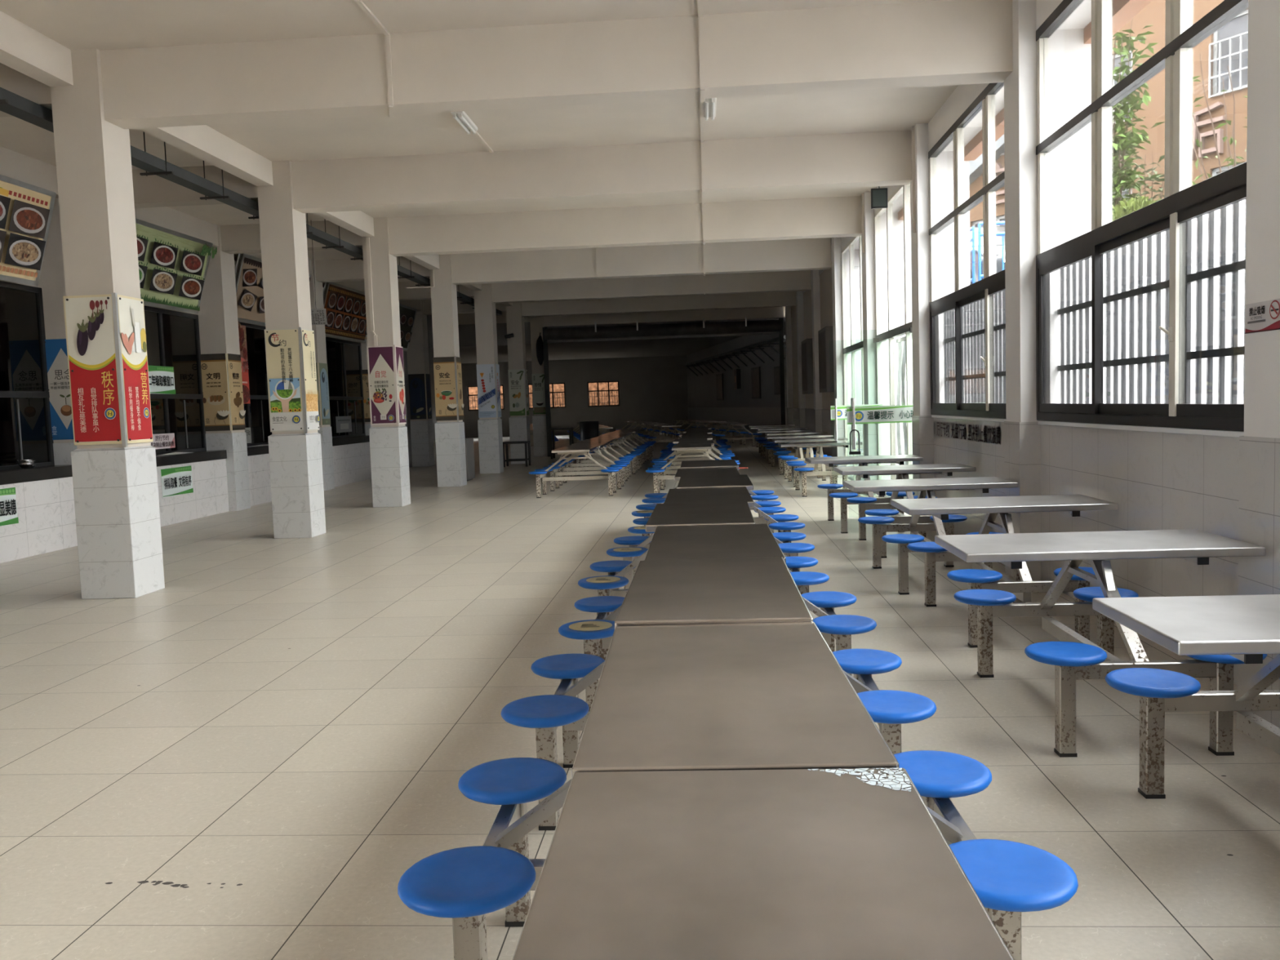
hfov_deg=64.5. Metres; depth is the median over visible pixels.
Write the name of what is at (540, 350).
hanging bag
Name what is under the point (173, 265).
menu board
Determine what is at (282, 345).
poster
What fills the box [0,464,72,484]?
countertop
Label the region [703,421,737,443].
dining table
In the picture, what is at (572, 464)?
dining table
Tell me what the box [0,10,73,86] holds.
beam
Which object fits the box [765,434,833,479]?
dining table
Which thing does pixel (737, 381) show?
box
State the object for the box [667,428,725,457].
dining table
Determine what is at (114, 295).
trim
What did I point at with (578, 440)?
dining table
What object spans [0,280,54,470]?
window
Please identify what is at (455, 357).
trim
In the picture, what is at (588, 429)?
waste bin
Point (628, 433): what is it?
dining table
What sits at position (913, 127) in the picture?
duct
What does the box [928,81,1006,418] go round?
window
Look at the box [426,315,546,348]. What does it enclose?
wall
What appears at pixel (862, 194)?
duct
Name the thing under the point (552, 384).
window
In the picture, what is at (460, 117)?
tube light
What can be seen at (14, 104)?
cable tray
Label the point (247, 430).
paper notice
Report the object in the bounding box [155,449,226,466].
countertop
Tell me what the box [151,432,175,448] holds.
paper notice
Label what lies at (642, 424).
dining table
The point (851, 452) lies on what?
lock
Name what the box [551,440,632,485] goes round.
dining table
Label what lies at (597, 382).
window
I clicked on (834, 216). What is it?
beam
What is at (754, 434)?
dining table
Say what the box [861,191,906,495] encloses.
pillar
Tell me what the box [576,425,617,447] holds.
dining table
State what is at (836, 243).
pillar
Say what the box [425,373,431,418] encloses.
poster
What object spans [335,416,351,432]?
paper notice
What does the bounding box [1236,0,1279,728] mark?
pillar
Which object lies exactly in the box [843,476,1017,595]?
dining table
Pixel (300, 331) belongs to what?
trim
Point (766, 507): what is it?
dining table
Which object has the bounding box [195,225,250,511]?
pillar
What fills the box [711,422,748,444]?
dining table
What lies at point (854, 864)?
dining table
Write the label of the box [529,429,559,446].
dining table
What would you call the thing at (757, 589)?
dining table
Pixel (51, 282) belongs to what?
pillar
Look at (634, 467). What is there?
dining table
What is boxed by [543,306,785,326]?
beam
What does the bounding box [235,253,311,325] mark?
menu board
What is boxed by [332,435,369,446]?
countertop
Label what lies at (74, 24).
ceiling
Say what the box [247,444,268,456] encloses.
countertop
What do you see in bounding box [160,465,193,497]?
paper sign
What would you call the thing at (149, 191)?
beam
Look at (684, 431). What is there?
dining table
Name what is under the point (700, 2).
duct
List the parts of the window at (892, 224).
pane, frame, pane, pane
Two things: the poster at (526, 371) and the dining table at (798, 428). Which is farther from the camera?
the poster at (526, 371)
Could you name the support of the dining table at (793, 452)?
on the floor
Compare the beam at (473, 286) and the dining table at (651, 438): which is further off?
the dining table at (651, 438)
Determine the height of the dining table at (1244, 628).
0.760 m
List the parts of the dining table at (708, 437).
seat, seat, seat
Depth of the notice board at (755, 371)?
35.62 m
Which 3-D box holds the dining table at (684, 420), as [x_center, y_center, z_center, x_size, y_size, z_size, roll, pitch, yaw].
[2.007,-2.060,41.018,1.448,0.760,1.200,-2,4,-6]
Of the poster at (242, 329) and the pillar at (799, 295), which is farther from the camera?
the pillar at (799, 295)
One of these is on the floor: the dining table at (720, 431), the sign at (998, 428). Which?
the dining table at (720, 431)
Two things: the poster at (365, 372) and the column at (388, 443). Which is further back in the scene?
the poster at (365, 372)
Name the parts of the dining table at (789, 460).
seat, leg, leg, seat, leg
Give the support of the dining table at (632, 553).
on the floor
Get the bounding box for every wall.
[0,260,412,467]
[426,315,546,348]
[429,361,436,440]
[461,355,688,438]
[468,382,618,409]
[686,321,786,440]
[791,0,1062,457]
[931,414,1244,684]
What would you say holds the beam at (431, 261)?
attached to the ceiling at (74, 24)
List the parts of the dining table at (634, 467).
leg, seat, leg, leg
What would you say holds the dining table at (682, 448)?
on the floor
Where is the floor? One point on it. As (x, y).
(175, 733)
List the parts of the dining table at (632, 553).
seat, leg, seat, leg, seat, leg, seat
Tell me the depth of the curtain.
13.37 m
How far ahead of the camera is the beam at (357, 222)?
14.37 m
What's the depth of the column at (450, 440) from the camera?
19.07 m
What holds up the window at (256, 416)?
in the wall at (407, 424)
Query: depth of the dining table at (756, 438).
27.12 m
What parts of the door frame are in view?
guide rail, guide rail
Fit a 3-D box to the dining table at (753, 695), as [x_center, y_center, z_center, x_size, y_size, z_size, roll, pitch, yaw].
[0.211,0.856,2.485,1.448,0.760,1.200,-2,4,3]
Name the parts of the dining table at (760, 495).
seat, seat, seat, seat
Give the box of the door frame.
[542,316,785,456]
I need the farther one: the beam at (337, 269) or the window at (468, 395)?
the window at (468, 395)
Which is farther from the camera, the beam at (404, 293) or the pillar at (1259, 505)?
the beam at (404, 293)
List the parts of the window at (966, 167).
frame, pane, pane, pane, sash, frame, pane, sash, pane, pane, latch handle, sash, pane, pane, pane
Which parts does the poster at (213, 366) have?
panel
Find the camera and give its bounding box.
[504,333,514,338]
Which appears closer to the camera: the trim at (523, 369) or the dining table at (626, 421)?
the trim at (523, 369)
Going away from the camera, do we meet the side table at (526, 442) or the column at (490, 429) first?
the column at (490, 429)
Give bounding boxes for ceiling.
[0,0,958,281]
[428,317,785,363]
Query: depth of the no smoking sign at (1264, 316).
4.25 m
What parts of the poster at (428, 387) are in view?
panel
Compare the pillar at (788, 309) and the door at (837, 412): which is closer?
the door at (837, 412)
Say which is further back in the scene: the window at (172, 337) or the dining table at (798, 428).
the dining table at (798, 428)
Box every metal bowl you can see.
[17,459,32,462]
[17,462,34,464]
[18,463,34,466]
[18,464,35,468]
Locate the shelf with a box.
[684,335,786,376]
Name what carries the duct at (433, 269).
attached to the column at (450, 440)
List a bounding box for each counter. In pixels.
[0,464,77,563]
[155,449,229,526]
[247,444,271,506]
[332,435,371,487]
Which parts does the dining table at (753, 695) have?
seat, leg, seat, leg, leg, seat, leg, seat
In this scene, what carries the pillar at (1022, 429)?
on the floor
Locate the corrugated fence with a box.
[911,338,913,401]
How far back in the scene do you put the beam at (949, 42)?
7.76 m
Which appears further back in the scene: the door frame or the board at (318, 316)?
the door frame
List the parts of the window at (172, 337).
pane, pane, pane, pane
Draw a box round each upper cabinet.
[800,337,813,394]
[817,325,834,392]
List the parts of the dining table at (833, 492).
seat, leg, seat, leg, seat, leg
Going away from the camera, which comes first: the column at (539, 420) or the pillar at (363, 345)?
the pillar at (363, 345)
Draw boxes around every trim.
[111,293,128,447]
[297,327,307,433]
[392,344,399,426]
[453,355,458,421]
[493,363,497,418]
[523,368,526,416]
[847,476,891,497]
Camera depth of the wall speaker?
12.49 m
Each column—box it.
[50,48,164,599]
[257,160,325,538]
[361,217,410,507]
[429,253,466,487]
[473,283,503,473]
[506,302,531,463]
[529,315,547,456]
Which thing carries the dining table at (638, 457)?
on the floor
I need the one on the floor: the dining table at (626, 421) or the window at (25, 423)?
the dining table at (626, 421)
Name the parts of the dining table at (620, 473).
seat, leg, leg, seat, leg, leg, seat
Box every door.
[830,337,883,496]
[847,327,913,449]
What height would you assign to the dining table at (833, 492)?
0.760 m
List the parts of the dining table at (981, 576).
seat, leg, seat, leg, leg, seat, leg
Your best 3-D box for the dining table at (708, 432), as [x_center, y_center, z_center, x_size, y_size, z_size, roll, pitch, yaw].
[1.367,-0.727,23.323,1.448,0.760,1.200,-2,4,4]
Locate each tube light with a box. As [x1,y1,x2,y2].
[450,111,477,134]
[703,97,716,120]
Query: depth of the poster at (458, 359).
19.23 m
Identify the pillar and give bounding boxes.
[37,198,77,465]
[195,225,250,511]
[309,258,334,490]
[359,336,372,435]
[406,299,434,466]
[785,306,793,424]
[795,290,805,450]
[811,269,822,454]
[831,236,863,477]
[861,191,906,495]
[910,123,934,523]
[1004,0,1044,580]
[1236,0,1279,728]
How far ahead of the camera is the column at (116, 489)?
8.15 m
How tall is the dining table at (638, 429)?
0.760 m
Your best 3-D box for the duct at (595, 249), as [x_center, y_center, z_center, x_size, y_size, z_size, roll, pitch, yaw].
[-0.811,-4.007,18.725,0.030,0.523,0.020,-2,4,4]
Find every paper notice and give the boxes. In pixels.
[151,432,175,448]
[244,427,251,443]
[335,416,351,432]
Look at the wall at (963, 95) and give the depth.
20.02 m
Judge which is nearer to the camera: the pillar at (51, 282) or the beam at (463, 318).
the pillar at (51, 282)
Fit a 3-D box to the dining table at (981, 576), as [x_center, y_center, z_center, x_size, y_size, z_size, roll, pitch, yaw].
[2.215,0.509,6.267,1.200,0.760,1.448,-2,4,4]
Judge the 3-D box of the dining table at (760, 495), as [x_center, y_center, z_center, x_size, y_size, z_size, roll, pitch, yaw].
[0.759,0.199,11.071,1.448,0.766,1.200,-2,4,3]
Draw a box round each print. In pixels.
[311,308,326,324]
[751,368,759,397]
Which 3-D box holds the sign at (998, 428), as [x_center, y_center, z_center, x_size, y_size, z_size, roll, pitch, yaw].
[3.129,-0.470,9.836,0.005,0.168,2.550,-2,4,4]
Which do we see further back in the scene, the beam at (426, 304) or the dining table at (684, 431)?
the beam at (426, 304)
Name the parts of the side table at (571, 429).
leg, leg, leg, leg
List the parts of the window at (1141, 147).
frame, pane, pane, pane, sash, sash, pane, pane, pane, frame, latch handle, pane, sash, pane, pane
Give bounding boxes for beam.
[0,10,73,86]
[0,62,52,116]
[0,146,421,311]
[99,0,1013,128]
[132,165,257,208]
[137,124,273,186]
[220,220,362,253]
[291,129,911,213]
[313,210,373,236]
[315,256,430,282]
[387,195,862,256]
[397,280,474,300]
[403,254,439,269]
[422,297,506,315]
[450,237,831,284]
[457,311,529,324]
[462,284,482,290]
[491,270,810,303]
[499,302,513,306]
[521,291,795,316]
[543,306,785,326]
[546,316,785,327]
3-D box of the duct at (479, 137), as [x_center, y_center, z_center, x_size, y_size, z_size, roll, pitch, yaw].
[-1.701,-3.667,11.001,0.035,0.020,0.910,-2,4,4]
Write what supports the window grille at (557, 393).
in the wall at (651, 388)
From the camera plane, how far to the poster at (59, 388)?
11.85 m
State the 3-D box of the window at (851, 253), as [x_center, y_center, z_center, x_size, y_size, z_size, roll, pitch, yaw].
[3.563,-1.938,16.555,0.080,4.030,3.150,-2,4,4]
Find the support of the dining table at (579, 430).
on the floor
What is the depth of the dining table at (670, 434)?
35.36 m
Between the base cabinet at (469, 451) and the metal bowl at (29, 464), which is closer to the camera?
the metal bowl at (29, 464)
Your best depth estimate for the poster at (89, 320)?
8.09 m
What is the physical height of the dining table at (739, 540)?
0.762 m
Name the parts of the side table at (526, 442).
leg, leg, leg, leg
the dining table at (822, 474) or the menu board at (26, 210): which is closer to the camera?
the menu board at (26, 210)
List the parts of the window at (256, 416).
pane, pane, pane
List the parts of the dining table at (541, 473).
seat, leg, seat, leg, seat, leg, seat, leg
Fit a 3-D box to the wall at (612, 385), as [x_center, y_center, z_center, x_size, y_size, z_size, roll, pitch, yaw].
[-3.410,-4.333,55.569,26.000,3.700,0.400,-2,4,4]
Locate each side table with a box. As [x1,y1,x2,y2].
[502,440,530,466]
[549,427,573,458]
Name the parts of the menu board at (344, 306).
panel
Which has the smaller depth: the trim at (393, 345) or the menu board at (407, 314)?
the trim at (393, 345)
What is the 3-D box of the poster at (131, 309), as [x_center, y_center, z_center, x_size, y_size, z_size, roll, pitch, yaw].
[-4.119,-0.898,8.295,0.029,1.185,0.382,-2,4,4]
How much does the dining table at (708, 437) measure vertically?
0.760 m
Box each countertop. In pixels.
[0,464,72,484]
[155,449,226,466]
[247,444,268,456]
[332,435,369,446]
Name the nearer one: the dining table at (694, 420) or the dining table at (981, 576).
the dining table at (981, 576)
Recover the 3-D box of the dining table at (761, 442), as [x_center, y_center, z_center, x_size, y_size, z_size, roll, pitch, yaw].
[3.402,-0.970,25.684,1.200,0.760,1.448,-2,4,4]
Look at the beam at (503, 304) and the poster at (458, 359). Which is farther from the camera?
the beam at (503, 304)
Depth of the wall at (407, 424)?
26.21 m
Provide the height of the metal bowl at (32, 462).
0.035 m
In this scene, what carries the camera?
attached to the column at (519, 425)
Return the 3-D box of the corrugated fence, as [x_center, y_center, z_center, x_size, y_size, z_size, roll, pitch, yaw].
[5.126,-1.454,17.108,0.015,2.880,7.730,-2,4,4]
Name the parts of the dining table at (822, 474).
seat, leg, seat, leg, leg, leg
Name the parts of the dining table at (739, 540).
seat, leg, seat, leg, leg, seat, leg, seat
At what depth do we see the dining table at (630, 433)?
24.97 m
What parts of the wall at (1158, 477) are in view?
sill, sill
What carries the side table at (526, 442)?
on the floor
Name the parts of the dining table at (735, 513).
seat, leg, seat, leg, seat, leg, seat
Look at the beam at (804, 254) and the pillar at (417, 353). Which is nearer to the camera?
the beam at (804, 254)
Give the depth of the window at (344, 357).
21.68 m
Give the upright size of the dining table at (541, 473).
0.760 m
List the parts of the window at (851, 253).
pane, frame, pane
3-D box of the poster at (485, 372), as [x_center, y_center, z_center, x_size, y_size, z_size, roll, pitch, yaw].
[-3.415,-1.982,22.606,0.408,1.185,0.030,-2,4,4]
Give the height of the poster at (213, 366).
1.170 m
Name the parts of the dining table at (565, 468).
seat, leg, leg, seat, seat, leg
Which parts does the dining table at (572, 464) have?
leg, seat, leg, leg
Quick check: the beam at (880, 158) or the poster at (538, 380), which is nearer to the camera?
the beam at (880, 158)
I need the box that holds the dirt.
[105,648,1233,888]
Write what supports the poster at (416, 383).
attached to the pillar at (417, 353)
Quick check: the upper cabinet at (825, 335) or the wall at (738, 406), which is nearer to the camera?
the upper cabinet at (825, 335)
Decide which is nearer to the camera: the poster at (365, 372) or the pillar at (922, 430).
the pillar at (922, 430)
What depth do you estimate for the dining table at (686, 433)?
22.06 m
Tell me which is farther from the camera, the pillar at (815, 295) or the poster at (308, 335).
the pillar at (815, 295)
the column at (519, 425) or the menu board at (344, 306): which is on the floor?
the column at (519, 425)
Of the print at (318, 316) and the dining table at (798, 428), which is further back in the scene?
the dining table at (798, 428)
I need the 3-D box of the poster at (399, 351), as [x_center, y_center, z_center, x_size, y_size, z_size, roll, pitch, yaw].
[-3.651,-1.448,15.508,0.027,1.185,0.382,-2,4,4]
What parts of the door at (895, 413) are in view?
handle, handle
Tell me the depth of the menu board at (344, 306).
20.74 m
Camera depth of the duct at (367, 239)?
15.21 m
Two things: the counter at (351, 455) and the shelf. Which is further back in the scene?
the shelf
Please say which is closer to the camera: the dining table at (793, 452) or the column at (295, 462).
the column at (295, 462)
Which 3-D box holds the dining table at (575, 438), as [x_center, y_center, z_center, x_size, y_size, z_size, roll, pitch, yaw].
[-1.783,-1.671,37.475,1.448,0.760,1.200,-2,4,-6]
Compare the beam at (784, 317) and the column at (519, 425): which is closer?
the column at (519, 425)
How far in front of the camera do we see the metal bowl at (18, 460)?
11.14 m
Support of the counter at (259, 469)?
on the floor
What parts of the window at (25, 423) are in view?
pane, pane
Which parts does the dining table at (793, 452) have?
seat, seat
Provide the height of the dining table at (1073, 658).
0.760 m
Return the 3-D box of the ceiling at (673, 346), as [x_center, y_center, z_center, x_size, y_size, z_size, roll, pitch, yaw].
[-2.188,-5.506,41.405,17.600,0.150,23.050,-2,4,4]
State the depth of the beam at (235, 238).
15.33 m
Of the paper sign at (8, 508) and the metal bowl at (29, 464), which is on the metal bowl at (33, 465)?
the metal bowl at (29, 464)
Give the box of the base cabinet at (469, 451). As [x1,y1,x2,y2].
[465,437,475,481]
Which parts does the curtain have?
rail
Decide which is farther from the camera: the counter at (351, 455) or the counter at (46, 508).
the counter at (351, 455)
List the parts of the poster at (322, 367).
panel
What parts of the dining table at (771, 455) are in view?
seat, leg, seat, leg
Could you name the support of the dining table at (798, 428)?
on the floor
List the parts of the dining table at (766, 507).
seat, seat, seat, seat, leg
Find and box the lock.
[848,429,860,454]
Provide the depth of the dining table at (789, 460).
16.84 m
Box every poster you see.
[44,338,73,439]
[62,293,121,444]
[117,294,153,443]
[200,353,231,431]
[226,353,245,430]
[238,321,250,403]
[264,328,303,431]
[301,328,319,431]
[315,362,320,425]
[318,362,330,425]
[361,369,370,422]
[366,345,396,425]
[395,345,406,424]
[408,373,426,419]
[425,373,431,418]
[433,356,457,420]
[456,356,463,420]
[476,364,496,417]
[495,364,502,417]
[507,368,525,415]
[524,368,528,415]
[531,373,546,413]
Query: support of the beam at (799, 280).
attached to the ceiling at (74, 24)
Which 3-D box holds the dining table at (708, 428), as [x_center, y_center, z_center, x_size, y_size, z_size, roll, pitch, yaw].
[1.609,-1.010,27.039,1.448,0.760,1.200,-2,4,4]
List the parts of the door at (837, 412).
handle, handle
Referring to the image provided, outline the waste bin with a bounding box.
[578,421,599,440]
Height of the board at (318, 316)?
1.555 m
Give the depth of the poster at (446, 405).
19.02 m
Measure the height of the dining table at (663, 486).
0.760 m
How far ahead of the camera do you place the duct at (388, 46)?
7.80 m
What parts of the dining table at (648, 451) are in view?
leg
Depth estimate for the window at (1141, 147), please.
5.75 m
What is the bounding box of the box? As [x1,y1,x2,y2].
[733,368,741,389]
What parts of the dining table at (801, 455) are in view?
seat, leg, seat, leg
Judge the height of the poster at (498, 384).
1.185 m
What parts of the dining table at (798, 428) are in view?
seat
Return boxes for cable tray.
[0,87,502,315]
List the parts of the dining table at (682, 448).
seat, leg, seat, leg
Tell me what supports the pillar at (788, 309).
on the floor
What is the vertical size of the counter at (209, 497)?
0.945 m
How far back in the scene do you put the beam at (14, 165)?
13.49 m
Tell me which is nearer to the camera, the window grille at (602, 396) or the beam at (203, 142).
the beam at (203, 142)
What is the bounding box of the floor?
[0,431,1279,959]
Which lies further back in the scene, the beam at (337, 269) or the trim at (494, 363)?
the trim at (494, 363)
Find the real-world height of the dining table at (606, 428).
0.760 m
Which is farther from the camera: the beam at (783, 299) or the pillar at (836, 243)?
the beam at (783, 299)
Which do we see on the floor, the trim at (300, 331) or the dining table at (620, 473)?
the dining table at (620, 473)
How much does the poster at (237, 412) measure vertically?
1.170 m
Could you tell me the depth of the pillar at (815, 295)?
21.68 m
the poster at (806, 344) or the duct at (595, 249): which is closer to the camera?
the duct at (595, 249)
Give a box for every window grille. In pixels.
[469,395,502,409]
[529,392,563,407]
[589,391,617,405]
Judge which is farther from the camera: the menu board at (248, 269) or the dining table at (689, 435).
the dining table at (689, 435)
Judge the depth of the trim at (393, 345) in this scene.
15.29 m
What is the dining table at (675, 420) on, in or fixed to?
on the floor
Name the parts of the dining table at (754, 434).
leg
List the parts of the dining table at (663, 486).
seat, leg, seat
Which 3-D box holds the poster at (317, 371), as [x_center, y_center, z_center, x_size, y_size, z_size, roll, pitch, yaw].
[-6.256,-1.612,19.127,0.430,1.170,0.017,-2,4,4]
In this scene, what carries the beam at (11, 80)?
attached to the ceiling at (74, 24)
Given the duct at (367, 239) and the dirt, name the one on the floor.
the dirt
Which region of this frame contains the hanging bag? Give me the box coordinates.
[536,332,543,365]
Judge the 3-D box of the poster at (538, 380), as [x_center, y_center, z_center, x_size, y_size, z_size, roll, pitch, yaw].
[-2.936,-2.529,29.773,0.435,1.185,0.022,-2,4,4]
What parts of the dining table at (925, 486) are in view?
seat, leg, seat, leg, seat, leg, seat, leg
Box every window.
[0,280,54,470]
[143,305,206,455]
[240,322,271,446]
[325,337,365,438]
[466,385,504,410]
[528,382,565,408]
[586,381,619,406]
[841,235,864,480]
[874,182,912,479]
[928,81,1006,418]
[1035,0,1248,431]
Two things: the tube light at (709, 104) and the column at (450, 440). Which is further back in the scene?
the column at (450, 440)
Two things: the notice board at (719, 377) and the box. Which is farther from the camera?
the notice board at (719, 377)
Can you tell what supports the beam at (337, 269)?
attached to the ceiling at (74, 24)
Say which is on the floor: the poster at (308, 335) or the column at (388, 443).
the column at (388, 443)
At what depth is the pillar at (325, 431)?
19.25 m
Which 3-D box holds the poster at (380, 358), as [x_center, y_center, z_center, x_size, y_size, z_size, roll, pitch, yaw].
[-3.890,-1.425,15.297,0.408,1.185,0.041,-2,4,4]
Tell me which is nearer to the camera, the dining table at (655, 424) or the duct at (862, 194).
the duct at (862, 194)
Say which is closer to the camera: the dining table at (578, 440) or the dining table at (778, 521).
the dining table at (778, 521)
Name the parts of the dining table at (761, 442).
seat, leg, leg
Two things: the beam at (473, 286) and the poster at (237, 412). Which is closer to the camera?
the poster at (237, 412)
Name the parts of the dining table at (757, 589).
seat, leg, seat, leg, leg, seat, leg, seat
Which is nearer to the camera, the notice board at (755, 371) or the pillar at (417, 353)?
the pillar at (417, 353)
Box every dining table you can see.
[397,622,1078,959]
[501,557,936,830]
[511,768,1014,959]
[528,445,622,497]
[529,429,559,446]
[542,443,630,491]
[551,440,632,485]
[558,524,876,711]
[561,438,635,478]
[573,423,607,443]
[573,424,613,446]
[573,430,603,443]
[574,435,642,475]
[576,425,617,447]
[577,501,829,621]
[578,426,626,446]
[583,434,645,471]
[590,432,647,466]
[594,431,649,463]
[603,430,654,460]
[606,428,656,457]
[606,486,814,588]
[615,420,650,432]
[626,421,656,433]
[626,421,659,442]
[627,474,805,549]
[631,422,668,444]
[631,466,786,533]
[634,422,676,445]
[638,423,680,442]
[641,459,778,524]
[644,424,681,450]
[645,443,739,493]
[650,438,731,484]
[653,440,740,489]
[658,435,734,475]
[660,432,727,457]
[660,434,732,470]
[666,429,726,451]
[667,418,697,435]
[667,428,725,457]
[667,431,731,465]
[671,419,700,437]
[677,419,715,439]
[688,426,727,446]
[694,420,725,435]
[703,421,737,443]
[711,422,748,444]
[712,422,762,447]
[748,424,795,453]
[749,425,799,457]
[755,429,813,466]
[756,426,809,447]
[765,431,827,472]
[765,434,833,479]
[772,436,848,487]
[777,440,862,497]
[805,454,923,533]
[833,463,976,558]
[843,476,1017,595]
[890,494,1118,647]
[934,528,1266,757]
[1092,594,1279,799]
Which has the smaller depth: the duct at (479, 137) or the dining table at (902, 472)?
the dining table at (902, 472)
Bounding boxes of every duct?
[354,0,394,118]
[365,237,377,346]
[406,269,434,288]
[471,130,493,152]
[594,248,597,277]
[697,0,705,321]
[861,193,864,253]
[911,126,915,232]
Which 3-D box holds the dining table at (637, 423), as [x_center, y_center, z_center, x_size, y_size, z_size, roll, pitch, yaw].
[0.112,-1.865,39.247,1.448,0.760,1.200,-2,4,-6]
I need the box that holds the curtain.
[895,336,913,498]
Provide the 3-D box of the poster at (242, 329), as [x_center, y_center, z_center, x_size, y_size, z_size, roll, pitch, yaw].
[-6.604,-1.924,16.545,0.023,1.357,0.977,-2,4,4]
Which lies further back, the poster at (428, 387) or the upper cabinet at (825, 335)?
the poster at (428, 387)
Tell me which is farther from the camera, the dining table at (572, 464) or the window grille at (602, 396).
the window grille at (602, 396)
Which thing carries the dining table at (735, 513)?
on the floor
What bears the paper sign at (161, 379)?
attached to the window at (172, 337)
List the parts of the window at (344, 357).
pane, pane, pane, pane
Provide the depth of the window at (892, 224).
13.39 m
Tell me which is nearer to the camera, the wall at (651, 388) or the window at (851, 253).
the window at (851, 253)
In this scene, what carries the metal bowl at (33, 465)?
on the counter at (46, 508)
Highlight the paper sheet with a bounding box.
[158,452,193,455]
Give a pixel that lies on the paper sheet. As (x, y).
(172, 453)
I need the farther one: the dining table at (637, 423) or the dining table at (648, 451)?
the dining table at (637, 423)
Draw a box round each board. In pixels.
[0,174,56,286]
[135,218,217,314]
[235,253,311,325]
[311,222,326,324]
[323,281,367,342]
[399,303,417,350]
[715,373,724,399]
[751,366,761,399]
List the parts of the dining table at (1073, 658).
seat, leg, leg, seat, seat, leg, leg, seat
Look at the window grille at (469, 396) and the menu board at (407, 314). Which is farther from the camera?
the window grille at (469, 396)
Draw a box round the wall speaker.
[871,186,888,208]
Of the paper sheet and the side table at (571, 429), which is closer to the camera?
the paper sheet
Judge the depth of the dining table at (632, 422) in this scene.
41.09 m
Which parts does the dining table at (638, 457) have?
seat, leg, leg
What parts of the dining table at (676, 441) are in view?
seat, seat, seat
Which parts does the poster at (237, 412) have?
panel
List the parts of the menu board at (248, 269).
panel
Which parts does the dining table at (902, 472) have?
seat, leg, seat, leg, seat, leg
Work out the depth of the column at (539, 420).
29.81 m
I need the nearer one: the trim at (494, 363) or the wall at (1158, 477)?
the wall at (1158, 477)
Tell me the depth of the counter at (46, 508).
11.19 m
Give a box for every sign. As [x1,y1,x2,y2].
[0,487,18,526]
[147,364,175,394]
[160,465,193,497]
[933,421,1000,444]
[1244,298,1279,333]
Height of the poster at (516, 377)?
1.185 m
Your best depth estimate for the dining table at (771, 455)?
22.09 m
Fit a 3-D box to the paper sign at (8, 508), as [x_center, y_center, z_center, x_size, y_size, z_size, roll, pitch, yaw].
[-6.664,0.299,10.411,0.014,0.385,0.810,-2,4,4]
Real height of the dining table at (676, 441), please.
0.760 m
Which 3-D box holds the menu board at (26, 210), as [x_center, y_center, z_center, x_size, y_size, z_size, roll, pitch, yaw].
[-6.788,-2.608,10.081,0.372,1.046,2.680,-2,4,4]
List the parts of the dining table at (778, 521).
seat, seat, leg, seat, seat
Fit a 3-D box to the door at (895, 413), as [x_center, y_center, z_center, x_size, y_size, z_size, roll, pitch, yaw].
[2.852,-0.658,11.844,0.860,2.200,0.134,-2,4,4]
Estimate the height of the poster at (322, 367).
1.170 m

